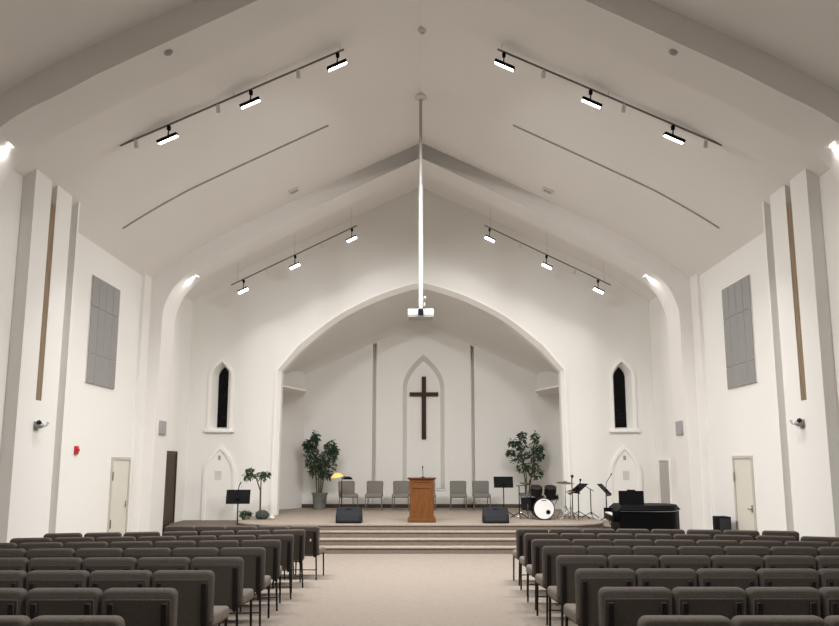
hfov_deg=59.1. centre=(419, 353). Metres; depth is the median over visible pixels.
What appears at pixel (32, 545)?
padded chair
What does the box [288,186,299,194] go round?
sensor box
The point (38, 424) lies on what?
security camera
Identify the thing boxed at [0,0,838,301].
ceiling
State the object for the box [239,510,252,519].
bush
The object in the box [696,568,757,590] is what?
padded chair
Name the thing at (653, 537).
padded chair
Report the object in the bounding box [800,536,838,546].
padded chair
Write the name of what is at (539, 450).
potted ficus
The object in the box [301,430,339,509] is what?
potted ficus
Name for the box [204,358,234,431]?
window
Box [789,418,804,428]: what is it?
security camera
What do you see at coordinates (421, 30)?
detector
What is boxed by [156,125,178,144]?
floodlight
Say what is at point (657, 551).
padded chair
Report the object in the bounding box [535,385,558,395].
trim
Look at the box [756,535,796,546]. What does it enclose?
padded chair
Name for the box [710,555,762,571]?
padded chair
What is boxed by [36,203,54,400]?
trim
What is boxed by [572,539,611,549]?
padded chair
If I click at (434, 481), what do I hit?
chair
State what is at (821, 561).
padded chair
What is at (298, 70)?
track spotlight
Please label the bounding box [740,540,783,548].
padded chair
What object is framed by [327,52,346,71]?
floodlight
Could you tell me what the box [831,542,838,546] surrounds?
padded chair
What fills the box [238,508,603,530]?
stage platform
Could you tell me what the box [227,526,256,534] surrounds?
padded chair
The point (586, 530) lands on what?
padded chair
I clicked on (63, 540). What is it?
padded chair
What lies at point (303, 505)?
baseboard
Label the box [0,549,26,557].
padded chair
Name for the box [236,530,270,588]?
padded chair
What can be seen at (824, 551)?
padded chair
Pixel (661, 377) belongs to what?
wall
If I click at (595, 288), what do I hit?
floodlight
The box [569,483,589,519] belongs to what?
music stand
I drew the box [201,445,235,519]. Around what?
door
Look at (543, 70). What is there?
track spotlight
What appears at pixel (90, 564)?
padded chair
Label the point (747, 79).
arched beam
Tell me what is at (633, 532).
padded chair
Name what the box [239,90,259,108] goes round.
floodlight
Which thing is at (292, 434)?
wall
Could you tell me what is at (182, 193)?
trim
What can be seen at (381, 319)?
ceiling
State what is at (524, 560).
padded chair
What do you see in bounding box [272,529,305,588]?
padded chair
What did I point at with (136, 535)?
padded chair
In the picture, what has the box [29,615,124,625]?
padded chair
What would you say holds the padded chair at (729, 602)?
on the floor
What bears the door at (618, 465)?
in the wall at (588, 330)
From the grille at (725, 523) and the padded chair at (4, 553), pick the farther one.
the grille at (725, 523)
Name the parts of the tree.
stem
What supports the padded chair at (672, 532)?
on the floor
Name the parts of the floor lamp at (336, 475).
lamp shade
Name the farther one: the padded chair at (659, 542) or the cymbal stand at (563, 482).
the cymbal stand at (563, 482)
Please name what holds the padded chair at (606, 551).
on the floor
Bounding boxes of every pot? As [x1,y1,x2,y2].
[312,492,327,509]
[520,493,530,498]
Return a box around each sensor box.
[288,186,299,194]
[542,186,552,194]
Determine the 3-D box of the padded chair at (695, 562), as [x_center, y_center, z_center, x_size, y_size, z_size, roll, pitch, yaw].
[2.687,2.521,7.691,0.516,0.872,0.679,0,-10,1]
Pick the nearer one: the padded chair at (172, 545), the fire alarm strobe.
the padded chair at (172, 545)
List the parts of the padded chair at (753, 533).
backrest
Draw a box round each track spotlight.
[134,139,138,147]
[216,104,220,112]
[296,69,300,78]
[541,69,544,78]
[621,104,625,112]
[703,139,707,147]
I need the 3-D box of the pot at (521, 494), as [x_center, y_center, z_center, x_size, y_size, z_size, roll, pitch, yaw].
[3.322,4.546,22.772,0.483,0.500,0.483,0,-8,0]
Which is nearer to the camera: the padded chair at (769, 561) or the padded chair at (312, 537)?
the padded chair at (769, 561)
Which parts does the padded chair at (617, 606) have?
post, panel, post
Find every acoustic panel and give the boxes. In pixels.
[85,275,119,389]
[722,274,757,388]
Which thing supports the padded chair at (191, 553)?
on the floor
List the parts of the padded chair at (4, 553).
panel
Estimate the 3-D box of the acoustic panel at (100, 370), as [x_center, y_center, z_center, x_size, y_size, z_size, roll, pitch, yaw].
[-6.565,-0.404,15.360,0.055,2.180,1.360,0,-9,0]
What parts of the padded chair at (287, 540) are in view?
backrest, panel, post, leg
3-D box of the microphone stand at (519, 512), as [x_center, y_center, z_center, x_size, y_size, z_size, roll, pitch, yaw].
[2.615,3.743,18.985,0.417,0.962,0.463,5,-10,-30]
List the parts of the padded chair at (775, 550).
panel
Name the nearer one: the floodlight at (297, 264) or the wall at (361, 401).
the floodlight at (297, 264)
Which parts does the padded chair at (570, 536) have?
backrest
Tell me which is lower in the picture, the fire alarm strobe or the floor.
the floor
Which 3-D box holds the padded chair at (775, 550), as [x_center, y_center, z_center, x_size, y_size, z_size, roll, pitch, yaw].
[4.298,2.689,8.668,0.516,0.872,0.679,-1,-10,4]
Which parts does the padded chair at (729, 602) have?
post, panel, post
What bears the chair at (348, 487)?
on the stage platform
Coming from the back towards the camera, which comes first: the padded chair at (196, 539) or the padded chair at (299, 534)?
the padded chair at (299, 534)
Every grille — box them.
[338,515,358,519]
[486,516,506,519]
[720,518,730,534]
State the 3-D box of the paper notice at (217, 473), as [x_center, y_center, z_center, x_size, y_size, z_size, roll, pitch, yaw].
[-5.503,3.334,20.212,0.180,0.240,0.004,0,-9,0]
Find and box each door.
[107,457,130,536]
[162,451,177,533]
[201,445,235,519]
[609,445,641,504]
[658,458,671,503]
[732,455,757,530]
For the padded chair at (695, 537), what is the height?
0.872 m
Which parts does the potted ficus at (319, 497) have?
stem, stem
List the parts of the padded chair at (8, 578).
panel, post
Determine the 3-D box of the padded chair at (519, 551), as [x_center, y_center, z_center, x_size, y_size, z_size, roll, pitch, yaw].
[1.789,3.254,11.941,0.516,0.872,0.679,0,-10,1]
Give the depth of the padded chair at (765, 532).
11.11 m
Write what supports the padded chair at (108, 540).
on the floor
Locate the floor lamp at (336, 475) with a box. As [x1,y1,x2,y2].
[331,473,352,506]
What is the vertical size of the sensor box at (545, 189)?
0.156 m
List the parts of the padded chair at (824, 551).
panel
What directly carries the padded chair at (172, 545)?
on the floor
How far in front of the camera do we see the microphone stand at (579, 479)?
18.99 m
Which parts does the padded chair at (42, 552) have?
panel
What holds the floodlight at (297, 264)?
attached to the track at (356, 225)
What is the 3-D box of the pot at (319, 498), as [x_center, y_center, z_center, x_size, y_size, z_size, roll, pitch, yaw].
[-3.088,4.562,22.883,0.494,0.500,0.494,0,-8,0]
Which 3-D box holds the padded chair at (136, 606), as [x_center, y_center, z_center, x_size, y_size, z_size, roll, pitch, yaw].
[-1.957,2.124,5.392,0.516,0.872,0.679,0,-10,0]
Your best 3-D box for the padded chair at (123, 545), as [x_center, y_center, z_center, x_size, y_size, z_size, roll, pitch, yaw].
[-3.629,2.817,9.410,0.516,0.872,0.679,1,-10,-9]
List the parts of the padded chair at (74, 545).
backrest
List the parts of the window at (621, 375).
pane, sill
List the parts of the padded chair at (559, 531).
backrest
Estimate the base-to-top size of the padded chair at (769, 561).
0.872 m
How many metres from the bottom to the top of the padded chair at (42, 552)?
0.872 m
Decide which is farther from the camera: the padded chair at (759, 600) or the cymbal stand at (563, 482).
the cymbal stand at (563, 482)
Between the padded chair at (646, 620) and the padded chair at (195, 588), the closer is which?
the padded chair at (646, 620)
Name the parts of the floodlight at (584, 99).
light panel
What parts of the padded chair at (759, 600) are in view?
post, panel, post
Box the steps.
[319,530,548,553]
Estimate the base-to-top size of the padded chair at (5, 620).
0.872 m
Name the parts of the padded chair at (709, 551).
panel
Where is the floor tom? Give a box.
[521,496,535,518]
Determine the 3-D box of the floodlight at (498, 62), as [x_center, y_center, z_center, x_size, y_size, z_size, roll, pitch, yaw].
[1.482,-5.068,12.879,0.372,0.359,0.189,0,-9,0]
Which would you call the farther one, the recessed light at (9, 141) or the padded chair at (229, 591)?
the recessed light at (9, 141)
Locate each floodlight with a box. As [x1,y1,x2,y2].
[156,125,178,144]
[237,280,248,293]
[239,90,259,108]
[289,255,299,269]
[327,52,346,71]
[346,228,356,242]
[484,228,495,242]
[494,52,514,71]
[541,255,552,269]
[581,89,602,108]
[593,279,604,293]
[663,125,685,143]
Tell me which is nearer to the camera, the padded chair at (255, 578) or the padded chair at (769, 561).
the padded chair at (769, 561)
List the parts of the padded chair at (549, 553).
leg, seat, leg, post, backrest, panel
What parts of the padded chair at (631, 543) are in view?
panel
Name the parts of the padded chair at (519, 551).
leg, seat, post, panel, backrest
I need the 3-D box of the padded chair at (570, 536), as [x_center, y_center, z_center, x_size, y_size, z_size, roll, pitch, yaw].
[2.296,3.067,10.856,0.516,0.872,0.679,0,-10,3]
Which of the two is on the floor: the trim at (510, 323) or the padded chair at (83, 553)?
the padded chair at (83, 553)
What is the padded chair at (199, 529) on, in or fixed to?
on the floor
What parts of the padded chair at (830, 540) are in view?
backrest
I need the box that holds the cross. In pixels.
[410,377,437,438]
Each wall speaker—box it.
[158,420,166,434]
[675,420,683,434]
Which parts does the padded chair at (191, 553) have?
panel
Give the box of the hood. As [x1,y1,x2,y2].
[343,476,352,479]
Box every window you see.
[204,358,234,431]
[609,358,639,431]
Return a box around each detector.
[164,49,172,55]
[418,26,425,34]
[669,49,677,55]
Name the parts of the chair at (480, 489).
backrest, seat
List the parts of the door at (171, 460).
frame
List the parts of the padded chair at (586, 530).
backrest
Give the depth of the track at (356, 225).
20.31 m
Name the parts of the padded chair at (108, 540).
backrest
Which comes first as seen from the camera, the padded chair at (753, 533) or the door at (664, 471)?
the padded chair at (753, 533)
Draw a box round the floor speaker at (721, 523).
[712,516,731,534]
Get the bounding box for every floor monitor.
[335,507,362,522]
[482,507,508,522]
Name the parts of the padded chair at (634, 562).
backrest, panel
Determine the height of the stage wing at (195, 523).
0.415 m
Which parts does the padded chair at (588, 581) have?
seat, post, panel, post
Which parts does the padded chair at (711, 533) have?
backrest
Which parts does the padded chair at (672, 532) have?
backrest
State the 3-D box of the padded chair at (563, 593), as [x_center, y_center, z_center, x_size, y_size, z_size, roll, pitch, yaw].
[1.641,2.523,7.704,0.516,0.872,0.679,0,-10,0]
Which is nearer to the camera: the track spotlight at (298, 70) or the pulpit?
the track spotlight at (298, 70)
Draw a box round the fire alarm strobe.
[74,446,79,453]
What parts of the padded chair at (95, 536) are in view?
backrest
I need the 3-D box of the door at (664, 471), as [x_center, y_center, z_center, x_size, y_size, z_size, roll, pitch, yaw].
[6.481,3.803,19.460,0.050,2.070,0.920,0,-9,0]
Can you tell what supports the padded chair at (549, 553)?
on the floor
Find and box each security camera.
[33,420,48,430]
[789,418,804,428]
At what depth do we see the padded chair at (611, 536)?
10.56 m
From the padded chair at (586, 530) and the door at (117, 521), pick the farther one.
the door at (117, 521)
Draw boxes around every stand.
[226,482,250,525]
[494,477,514,516]
[510,480,530,518]
[518,482,533,517]
[556,481,573,518]
[561,490,577,520]
[564,475,580,517]
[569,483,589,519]
[579,479,598,518]
[597,473,611,524]
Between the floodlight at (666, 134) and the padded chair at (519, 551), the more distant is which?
the floodlight at (666, 134)
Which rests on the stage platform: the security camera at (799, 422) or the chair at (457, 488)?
the chair at (457, 488)
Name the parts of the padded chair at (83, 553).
panel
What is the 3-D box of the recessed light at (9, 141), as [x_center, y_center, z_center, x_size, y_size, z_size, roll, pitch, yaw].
[-5.763,-2.971,10.464,0.142,0.144,0.199,-1,-9,5]
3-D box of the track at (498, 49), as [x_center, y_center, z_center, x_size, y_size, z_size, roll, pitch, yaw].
[3.267,-4.492,12.799,3.819,1.912,0.026,0,-9,0]
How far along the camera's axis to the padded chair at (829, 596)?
5.18 m
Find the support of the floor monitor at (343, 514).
on the stage platform
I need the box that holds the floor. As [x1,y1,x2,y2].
[216,554,577,625]
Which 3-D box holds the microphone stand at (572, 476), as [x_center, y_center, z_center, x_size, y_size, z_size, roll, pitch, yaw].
[3.965,3.696,19.144,0.463,1.102,0.403,0,-9,0]
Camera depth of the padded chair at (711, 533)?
11.40 m
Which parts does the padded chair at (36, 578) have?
post, panel, post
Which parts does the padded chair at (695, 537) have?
backrest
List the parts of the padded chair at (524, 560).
leg, seat, post, backrest, panel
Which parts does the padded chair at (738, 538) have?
backrest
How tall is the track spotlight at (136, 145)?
0.155 m
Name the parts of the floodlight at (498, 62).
light panel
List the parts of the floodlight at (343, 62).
light panel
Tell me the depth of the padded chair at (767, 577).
6.29 m
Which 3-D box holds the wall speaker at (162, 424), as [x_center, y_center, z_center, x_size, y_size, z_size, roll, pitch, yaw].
[-6.212,1.804,17.891,0.052,0.340,0.440,0,-9,0]
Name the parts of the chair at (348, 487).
backrest, seat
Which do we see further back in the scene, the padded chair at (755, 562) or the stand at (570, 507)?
the stand at (570, 507)
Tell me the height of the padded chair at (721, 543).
0.872 m
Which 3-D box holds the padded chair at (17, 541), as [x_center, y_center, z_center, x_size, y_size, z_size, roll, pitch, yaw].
[-5.185,2.917,9.987,0.516,0.872,0.679,2,-10,-11]
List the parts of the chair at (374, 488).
seat, backrest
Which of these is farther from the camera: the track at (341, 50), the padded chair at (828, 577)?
the track at (341, 50)
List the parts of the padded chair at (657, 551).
backrest, panel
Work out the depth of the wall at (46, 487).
12.73 m
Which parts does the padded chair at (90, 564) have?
panel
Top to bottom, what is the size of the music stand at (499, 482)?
1.044 m
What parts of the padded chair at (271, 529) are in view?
backrest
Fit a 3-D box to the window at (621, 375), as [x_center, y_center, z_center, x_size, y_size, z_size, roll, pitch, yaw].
[5.637,1.171,20.659,0.820,2.070,0.410,0,-9,0]
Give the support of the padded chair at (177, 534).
on the floor
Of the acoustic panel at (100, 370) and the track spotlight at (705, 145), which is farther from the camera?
the acoustic panel at (100, 370)
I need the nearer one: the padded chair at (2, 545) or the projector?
the padded chair at (2, 545)
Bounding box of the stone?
[255,510,268,519]
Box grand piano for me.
[604,490,679,533]
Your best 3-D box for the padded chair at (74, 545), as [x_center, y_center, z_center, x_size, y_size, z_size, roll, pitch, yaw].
[-4.151,2.804,9.330,0.516,0.872,0.679,1,-10,-9]
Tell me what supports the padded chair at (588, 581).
on the floor
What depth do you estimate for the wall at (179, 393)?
19.86 m
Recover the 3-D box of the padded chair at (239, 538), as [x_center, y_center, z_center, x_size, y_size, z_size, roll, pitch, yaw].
[-2.584,3.001,10.475,0.516,0.872,0.679,2,-10,-11]
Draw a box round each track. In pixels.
[120,48,343,146]
[231,225,356,285]
[484,208,610,284]
[497,48,721,145]
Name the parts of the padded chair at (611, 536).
backrest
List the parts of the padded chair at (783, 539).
backrest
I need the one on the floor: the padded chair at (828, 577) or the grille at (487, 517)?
the padded chair at (828, 577)
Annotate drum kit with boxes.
[530,485,557,519]
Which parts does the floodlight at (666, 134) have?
light panel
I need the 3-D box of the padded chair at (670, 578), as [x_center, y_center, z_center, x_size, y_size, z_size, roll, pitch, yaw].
[2.112,2.324,6.549,0.516,0.872,0.679,0,-10,0]
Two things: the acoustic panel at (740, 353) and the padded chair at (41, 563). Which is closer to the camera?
the padded chair at (41, 563)
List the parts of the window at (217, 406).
sill, pane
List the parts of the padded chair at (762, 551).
panel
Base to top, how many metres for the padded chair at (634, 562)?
0.872 m
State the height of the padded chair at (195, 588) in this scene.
0.872 m
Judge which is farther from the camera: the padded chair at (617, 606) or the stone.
the stone
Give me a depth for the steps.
16.39 m
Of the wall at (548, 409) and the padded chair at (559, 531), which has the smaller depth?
the padded chair at (559, 531)
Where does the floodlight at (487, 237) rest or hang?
attached to the track at (490, 208)
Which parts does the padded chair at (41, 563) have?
panel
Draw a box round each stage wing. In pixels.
[169,520,239,530]
[602,520,610,528]
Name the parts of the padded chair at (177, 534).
backrest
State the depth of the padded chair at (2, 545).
8.95 m
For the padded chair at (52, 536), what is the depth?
10.62 m
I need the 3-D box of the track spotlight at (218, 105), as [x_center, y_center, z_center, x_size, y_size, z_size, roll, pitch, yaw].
[-3.478,-4.222,12.791,0.072,0.155,0.102,0,-9,0]
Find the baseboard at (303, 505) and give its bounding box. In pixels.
[302,504,520,507]
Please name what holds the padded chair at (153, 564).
on the floor
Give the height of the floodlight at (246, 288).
0.401 m
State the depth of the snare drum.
19.12 m
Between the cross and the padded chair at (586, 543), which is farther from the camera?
the cross
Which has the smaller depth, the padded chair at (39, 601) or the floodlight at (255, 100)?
the padded chair at (39, 601)
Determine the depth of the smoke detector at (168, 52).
10.44 m
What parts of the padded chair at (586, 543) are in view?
backrest, panel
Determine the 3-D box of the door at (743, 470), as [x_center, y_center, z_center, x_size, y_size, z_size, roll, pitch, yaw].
[6.602,3.130,15.025,0.092,2.090,0.930,0,-9,0]
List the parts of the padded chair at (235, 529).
backrest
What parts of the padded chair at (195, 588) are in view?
post, panel, post, seat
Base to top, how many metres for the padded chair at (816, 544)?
0.872 m
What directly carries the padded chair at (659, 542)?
on the floor
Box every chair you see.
[0,543,17,548]
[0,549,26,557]
[0,558,28,572]
[0,570,26,588]
[0,588,27,615]
[0,615,30,625]
[10,537,51,544]
[18,542,63,550]
[26,548,74,559]
[26,570,89,591]
[26,588,102,619]
[28,557,82,571]
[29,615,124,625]
[43,533,82,541]
[53,537,94,547]
[64,542,108,551]
[75,548,123,559]
[83,557,136,573]
[84,532,121,540]
[89,570,152,614]
[95,536,135,547]
[102,588,177,625]
[109,541,152,556]
[123,532,159,540]
[124,548,170,560]
[137,536,176,547]
[137,557,190,573]
[152,570,228,625]
[154,541,195,556]
[162,531,197,540]
[165,525,195,531]
[172,547,218,560]
[178,535,216,546]
[191,557,253,625]
[196,526,225,535]
[197,540,238,611]
[200,530,234,539]
[218,535,255,593]
[218,547,270,625]
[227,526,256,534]
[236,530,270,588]
[239,540,281,611]
[257,534,293,599]
[258,526,293,579]
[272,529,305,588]
[288,526,324,579]
[338,481,357,506]
[365,481,382,510]
[392,481,409,510]
[434,481,435,510]
[450,481,466,510]
[472,481,490,510]
[512,528,547,585]
[519,533,558,589]
[526,539,570,609]
[535,546,586,624]
[547,555,606,625]
[549,528,581,538]
[560,533,595,545]
[563,568,635,625]
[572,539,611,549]
[582,528,614,538]
[587,546,631,557]
[597,533,633,541]
[598,587,671,625]
[607,555,658,586]
[612,539,653,548]
[616,529,649,536]
[632,546,677,558]
[634,534,671,543]
[635,568,696,590]
[637,615,731,625]
[651,529,684,539]
[654,539,695,548]
[659,555,710,571]
[671,587,745,620]
[673,534,711,542]
[677,546,723,557]
[686,529,721,539]
[696,540,738,548]
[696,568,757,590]
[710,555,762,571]
[713,534,752,545]
[723,530,759,539]
[723,546,769,557]
[731,615,826,625]
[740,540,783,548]
[745,587,819,616]
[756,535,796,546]
[757,568,818,589]
[762,530,799,540]
[763,555,815,569]
[770,546,817,557]
[785,541,829,548]
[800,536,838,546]
[815,555,838,570]
[817,547,838,555]
[818,568,838,588]
[818,587,838,618]
[824,615,838,625]
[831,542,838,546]
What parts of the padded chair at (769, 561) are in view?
panel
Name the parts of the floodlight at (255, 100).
light panel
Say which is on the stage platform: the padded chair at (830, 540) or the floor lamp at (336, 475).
the floor lamp at (336, 475)
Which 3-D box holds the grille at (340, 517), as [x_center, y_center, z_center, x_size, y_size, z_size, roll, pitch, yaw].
[-1.668,3.877,17.349,0.500,0.150,0.008,0,-8,0]
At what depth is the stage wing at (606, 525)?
18.31 m
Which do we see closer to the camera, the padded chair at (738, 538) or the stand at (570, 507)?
the padded chair at (738, 538)
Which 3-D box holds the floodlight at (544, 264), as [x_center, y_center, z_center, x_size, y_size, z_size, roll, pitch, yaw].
[3.496,-2.493,20.299,0.309,0.401,0.113,0,-9,0]
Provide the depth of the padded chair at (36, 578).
6.16 m
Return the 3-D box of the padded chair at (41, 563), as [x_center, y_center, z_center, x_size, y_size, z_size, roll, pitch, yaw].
[-3.572,2.480,7.457,0.516,0.872,0.679,0,-10,-2]
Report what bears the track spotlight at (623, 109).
attached to the track at (498, 49)
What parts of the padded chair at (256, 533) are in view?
backrest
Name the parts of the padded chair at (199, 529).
panel, backrest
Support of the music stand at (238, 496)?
on the floor
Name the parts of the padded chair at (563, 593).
leg, seat, leg, post, backrest, panel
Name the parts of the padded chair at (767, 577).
post, panel, post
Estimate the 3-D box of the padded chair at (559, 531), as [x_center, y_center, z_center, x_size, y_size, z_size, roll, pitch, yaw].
[2.321,3.252,11.925,0.516,0.872,0.679,0,-10,3]
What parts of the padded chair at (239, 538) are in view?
backrest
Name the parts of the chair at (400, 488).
seat, backrest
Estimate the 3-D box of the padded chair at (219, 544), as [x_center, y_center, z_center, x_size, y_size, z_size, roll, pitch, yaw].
[-2.586,2.845,9.568,0.516,0.872,0.679,1,-10,-9]
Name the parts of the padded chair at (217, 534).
backrest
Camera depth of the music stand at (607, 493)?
18.59 m
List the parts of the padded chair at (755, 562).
panel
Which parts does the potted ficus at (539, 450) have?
stem, stem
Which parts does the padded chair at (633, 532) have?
backrest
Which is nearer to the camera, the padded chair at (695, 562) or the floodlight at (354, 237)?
the padded chair at (695, 562)
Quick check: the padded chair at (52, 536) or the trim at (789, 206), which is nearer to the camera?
the padded chair at (52, 536)
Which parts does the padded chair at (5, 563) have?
panel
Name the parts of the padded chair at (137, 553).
panel, backrest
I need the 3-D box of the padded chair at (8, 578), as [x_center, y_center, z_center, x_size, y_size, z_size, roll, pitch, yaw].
[-3.558,2.299,6.407,0.516,0.872,0.679,0,-10,-1]
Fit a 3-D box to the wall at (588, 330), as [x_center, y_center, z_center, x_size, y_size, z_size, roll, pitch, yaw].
[0.037,0.149,20.766,13.400,10.265,0.120,0,-9,0]
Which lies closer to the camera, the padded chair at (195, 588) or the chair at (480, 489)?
the padded chair at (195, 588)
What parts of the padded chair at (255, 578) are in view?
panel, backrest, post, leg, seat, leg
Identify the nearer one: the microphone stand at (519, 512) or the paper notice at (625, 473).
the microphone stand at (519, 512)
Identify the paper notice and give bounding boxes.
[215,471,220,479]
[623,471,629,479]
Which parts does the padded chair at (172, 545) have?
panel, backrest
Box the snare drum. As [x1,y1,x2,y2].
[546,494,558,517]
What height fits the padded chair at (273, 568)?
0.872 m
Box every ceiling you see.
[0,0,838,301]
[283,289,557,374]
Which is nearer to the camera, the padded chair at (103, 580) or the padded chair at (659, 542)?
the padded chair at (103, 580)
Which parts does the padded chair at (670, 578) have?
post, panel, post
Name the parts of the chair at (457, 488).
backrest, seat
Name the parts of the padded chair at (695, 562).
panel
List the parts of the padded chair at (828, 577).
post, panel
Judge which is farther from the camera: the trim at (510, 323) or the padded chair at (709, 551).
the trim at (510, 323)
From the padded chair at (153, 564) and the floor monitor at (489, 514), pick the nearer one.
the padded chair at (153, 564)
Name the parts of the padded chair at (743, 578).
post, panel, post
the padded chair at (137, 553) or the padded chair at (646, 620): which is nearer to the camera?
the padded chair at (646, 620)
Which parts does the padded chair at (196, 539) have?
backrest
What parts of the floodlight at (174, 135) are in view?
light panel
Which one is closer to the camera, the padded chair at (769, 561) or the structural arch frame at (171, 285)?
the padded chair at (769, 561)
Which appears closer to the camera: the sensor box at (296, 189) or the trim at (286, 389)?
the sensor box at (296, 189)
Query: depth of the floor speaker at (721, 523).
15.43 m
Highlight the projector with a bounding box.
[408,92,433,319]
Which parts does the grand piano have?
lid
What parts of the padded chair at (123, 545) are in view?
backrest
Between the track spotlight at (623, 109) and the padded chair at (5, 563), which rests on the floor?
the padded chair at (5, 563)
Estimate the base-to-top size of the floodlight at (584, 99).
0.359 m
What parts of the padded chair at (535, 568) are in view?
leg, seat, post, backrest, panel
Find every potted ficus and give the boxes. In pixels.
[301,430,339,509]
[505,430,545,498]
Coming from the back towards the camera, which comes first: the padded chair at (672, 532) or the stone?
the stone
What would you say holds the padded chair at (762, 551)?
on the floor
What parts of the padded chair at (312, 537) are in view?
backrest, panel, post, leg, seat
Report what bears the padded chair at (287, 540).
on the floor
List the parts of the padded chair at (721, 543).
backrest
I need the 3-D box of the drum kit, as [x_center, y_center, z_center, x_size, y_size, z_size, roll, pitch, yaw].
[3.104,3.755,18.676,0.696,0.866,0.512,0,-9,0]
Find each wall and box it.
[0,169,151,542]
[167,297,192,521]
[183,188,657,519]
[227,371,304,508]
[302,321,538,503]
[537,371,614,508]
[649,297,677,505]
[690,168,838,537]
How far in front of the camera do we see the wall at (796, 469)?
12.69 m
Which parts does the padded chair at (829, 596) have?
panel, post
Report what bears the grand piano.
on the floor
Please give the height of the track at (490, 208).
2.224 m
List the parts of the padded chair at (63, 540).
backrest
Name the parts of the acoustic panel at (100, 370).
panel, panel, panel, panel, panel, panel, panel, panel, panel, panel, panel, panel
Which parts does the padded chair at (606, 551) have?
panel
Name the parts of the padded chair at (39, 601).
post, panel, post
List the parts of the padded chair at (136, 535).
backrest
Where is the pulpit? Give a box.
[407,477,435,522]
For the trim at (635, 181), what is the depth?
15.30 m
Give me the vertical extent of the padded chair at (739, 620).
0.872 m
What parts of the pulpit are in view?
frame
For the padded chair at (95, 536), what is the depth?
10.76 m
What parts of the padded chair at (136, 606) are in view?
post, panel, post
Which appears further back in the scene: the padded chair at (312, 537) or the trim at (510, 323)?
the trim at (510, 323)
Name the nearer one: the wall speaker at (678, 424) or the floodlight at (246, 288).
the wall speaker at (678, 424)
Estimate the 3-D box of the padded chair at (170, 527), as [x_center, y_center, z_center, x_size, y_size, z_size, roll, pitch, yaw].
[-4.030,3.384,12.692,0.516,0.872,0.679,0,-10,2]
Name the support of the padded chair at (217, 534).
on the floor
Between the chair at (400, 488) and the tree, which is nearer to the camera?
the tree
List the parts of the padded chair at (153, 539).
backrest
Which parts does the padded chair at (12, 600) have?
panel, post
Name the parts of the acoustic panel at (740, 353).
panel, panel, panel, panel, panel, panel, panel, panel, panel, panel, panel, panel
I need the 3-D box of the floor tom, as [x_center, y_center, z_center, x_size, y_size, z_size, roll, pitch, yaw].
[2.775,3.926,18.867,0.384,0.552,0.394,0,-9,0]
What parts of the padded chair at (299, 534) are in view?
backrest, panel, leg, post, leg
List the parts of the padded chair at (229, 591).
panel, backrest, post, leg, seat, leg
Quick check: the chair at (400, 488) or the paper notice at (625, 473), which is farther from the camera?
the chair at (400, 488)
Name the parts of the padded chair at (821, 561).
panel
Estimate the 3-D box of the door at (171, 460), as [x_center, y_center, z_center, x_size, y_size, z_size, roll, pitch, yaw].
[-6.410,3.623,18.863,0.050,2.250,1.040,0,-9,0]
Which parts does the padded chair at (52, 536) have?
backrest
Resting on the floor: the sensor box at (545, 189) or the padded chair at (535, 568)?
the padded chair at (535, 568)
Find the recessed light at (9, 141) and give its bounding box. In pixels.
[8,140,17,148]
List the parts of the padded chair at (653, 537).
backrest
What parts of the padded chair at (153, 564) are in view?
panel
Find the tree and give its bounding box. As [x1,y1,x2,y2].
[242,467,271,518]
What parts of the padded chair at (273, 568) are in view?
backrest, panel, post, leg, leg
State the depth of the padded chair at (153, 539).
10.04 m
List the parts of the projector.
ceiling plate, plate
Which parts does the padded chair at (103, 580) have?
post, panel, backrest, post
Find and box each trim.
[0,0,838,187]
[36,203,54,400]
[123,125,328,228]
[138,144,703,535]
[270,282,571,515]
[283,385,306,395]
[513,125,718,228]
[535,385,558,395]
[787,203,806,400]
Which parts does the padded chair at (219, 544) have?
backrest, panel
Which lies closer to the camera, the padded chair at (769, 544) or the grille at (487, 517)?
the padded chair at (769, 544)

